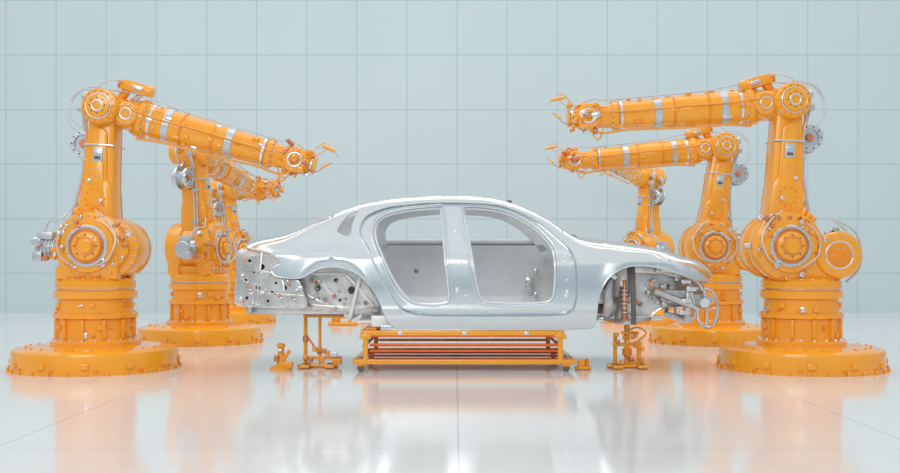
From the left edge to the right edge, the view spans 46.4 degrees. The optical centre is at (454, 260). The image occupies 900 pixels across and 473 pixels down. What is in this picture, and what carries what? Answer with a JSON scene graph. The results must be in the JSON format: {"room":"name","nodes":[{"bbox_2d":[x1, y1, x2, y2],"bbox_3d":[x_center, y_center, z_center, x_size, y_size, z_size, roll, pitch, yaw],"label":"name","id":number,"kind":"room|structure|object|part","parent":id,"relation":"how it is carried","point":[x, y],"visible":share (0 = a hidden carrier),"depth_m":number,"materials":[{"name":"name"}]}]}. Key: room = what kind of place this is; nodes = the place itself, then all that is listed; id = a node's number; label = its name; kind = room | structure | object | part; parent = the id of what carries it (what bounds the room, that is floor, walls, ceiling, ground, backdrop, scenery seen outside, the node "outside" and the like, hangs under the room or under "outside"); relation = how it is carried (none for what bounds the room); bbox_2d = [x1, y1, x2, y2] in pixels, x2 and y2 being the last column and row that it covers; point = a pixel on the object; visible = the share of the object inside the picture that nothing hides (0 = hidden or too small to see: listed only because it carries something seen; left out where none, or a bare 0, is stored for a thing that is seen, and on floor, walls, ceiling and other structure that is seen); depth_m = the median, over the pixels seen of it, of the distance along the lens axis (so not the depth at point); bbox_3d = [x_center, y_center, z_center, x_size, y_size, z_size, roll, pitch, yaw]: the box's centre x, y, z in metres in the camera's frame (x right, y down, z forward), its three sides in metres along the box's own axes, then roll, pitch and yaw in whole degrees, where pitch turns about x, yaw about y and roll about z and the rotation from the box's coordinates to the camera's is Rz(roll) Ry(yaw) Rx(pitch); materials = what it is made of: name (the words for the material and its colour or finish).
{"room":"factory floor","nodes":[
{"label":"factory floor","id":0,"kind":"room"},
{"bbox_2d":[0,0,899,312],"bbox_3d":[0.000,-5.890,22.550,64.000,14.000,0.300,0,0,0],"label":"wall","id":1,"kind":"structure","parent":0,"point":[411,97],"depth_m":22.40,"materials":[{"name":"tile"}]},
{"bbox_2d":[0,313,899,472],"bbox_3d":[0.000,1.210,5.200,64.000,0.200,34.400,0,0,0],"label":"floor","id":2,"kind":"structure","parent":0,"point":[223,410],"depth_m":7.54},
{"bbox_2d":[6,79,339,376],"bbox_3d":[-2.890,-0.384,10.900,3.391,2.987,1.706,0,0,0],"label":"robot","id":3,"kind":"object","parent":2,"relation":"on","point":[99,253],"visible":1,"depth_m":10.68,"materials":[{"name":"orange paint"}]},
{"bbox_2d":[136,146,271,346],"bbox_3d":[-3.497,-0.333,15.006,1.718,2.885,2.917,0,0,0],"label":"robot","id":4,"kind":"object","parent":2,"relation":"on","point":[198,249],"visible":0.88,"depth_m":14.08,"materials":[{"name":"orange paint"}]},
{"bbox_2d":[210,175,285,323],"bbox_3d":[-4.108,-0.280,19.274,1.718,2.780,2.255,0,0,0],"label":"robot","id":5,"kind":"object","parent":2,"relation":"on","point":[225,205],"visible":0.37,"depth_m":18.73,"materials":[{"name":"orange paint"}]},
{"bbox_2d":[270,343,293,370],"bbox_3d":[-1.777,0.975,10.750,0.238,0.270,0.228,0,0,0],"label":"jack","id":6,"kind":"object","parent":2,"relation":"on","point":[281,364],"visible":1,"depth_m":10.71,"materials":[{"name":"orange paint"}]},
{"bbox_2d":[297,314,343,367],"bbox_3d":[-1.405,0.833,11.000,0.480,0.545,0.400,0,0,0],"label":"support stand","id":7,"kind":"object","parent":2,"relation":"on","point":[336,360],"visible":1,"depth_m":10.96,"materials":[{"name":"orange paint"}]},
{"bbox_2d":[328,316,357,324],"bbox_3d":[-1.941,1.028,18.200,0.500,0.155,0.200,0,0,0],"label":"support stand","id":8,"kind":"object","parent":2,"relation":"on","point":[335,320],"visible":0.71,"depth_m":18.10,"materials":[{"name":"orange paint"}]},
{"bbox_2d":[352,324,575,370],"bbox_3d":[0.095,0.891,11.270,2.250,0.438,1.480,0,0,0],"label":"platform","id":9,"kind":"object","parent":2,"relation":"on","point":[564,358],"visible":0.78,"depth_m":10.56,"materials":[{"name":"orange paint"}]},
{"bbox_2d":[234,194,718,330],"bbox_3d":[0.230,-0.004,11.425,5.048,1.423,1.947,0,0,0],"label":"shell","id":10,"kind":"object","parent":9,"relation":"on","point":[556,279],"visible":1,"depth_m":10.67,"materials":[{"name":"metal"}]},
{"bbox_3d":[0.146,0.162,12.305,2.128,0.764,0.110,0,0,0],"label":"door","id":11,"kind":"part","parent":10,"relation":"part of","materials":[{"name":"silver metal"}]},
{"bbox_3d":[0.259,0.274,11.420,4.763,0.826,1.926,0,0,0],"label":"trim","id":12,"kind":"part","parent":10,"relation":"part of","materials":[{"name":"silver metal"}]},
{"bbox_2d":[571,234,712,275],"bbox_3d":[1.969,-0.067,11.420,1.448,0.443,1.468,0,0,0],"label":"hood","id":13,"kind":"object","parent":10,"relation":"attached to","point":[691,267],"depth_m":10.75,"materials":[{"name":"silver metal"}]},
{"bbox_2d":[575,358,590,368],"bbox_3d":[1.310,1.052,10.750,0.160,0.105,0.120,0,0,0],"label":"block","id":14,"kind":"object","parent":2,"relation":"on","point":[582,363],"visible":1,"depth_m":10.71,"materials":[{"name":"orange paint"}]},
{"bbox_2d":[606,325,648,368],"bbox_3d":[1.794,0.863,10.950,0.420,0.485,0.400,0,0,0],"label":"support stand","id":15,"kind":"object","parent":2,"relation":"on","point":[626,351],"visible":0.93,"depth_m":10.91,"materials":[{"name":"orange paint"}]},
{"bbox_2d":[596,147,681,324],"bbox_3d":[3.492,-0.550,19.312,1.718,3.321,2.331,0,0,0],"label":"robot","id":16,"kind":"object","parent":2,"relation":"on","point":[647,232],"visible":0.35,"depth_m":18.79,"materials":[{"name":"orange paint"}]},
{"bbox_2d":[541,126,760,346],"bbox_3d":[2.785,-0.374,14.400,3.197,2.967,1.706,0,0,0],"label":"robot","id":17,"kind":"object","parent":2,"relation":"on","point":[712,241],"visible":0.85,"depth_m":14.19,"materials":[{"name":"orange paint"}]},
{"bbox_2d":[545,73,890,376],"bbox_3d":[2.693,-0.414,10.900,3.514,3.047,1.706,0,0,0],"label":"robot","id":18,"kind":"object","parent":2,"relation":"on","point":[801,269],"visible":1,"depth_m":10.65,"materials":[{"name":"orange paint"}]}
]}

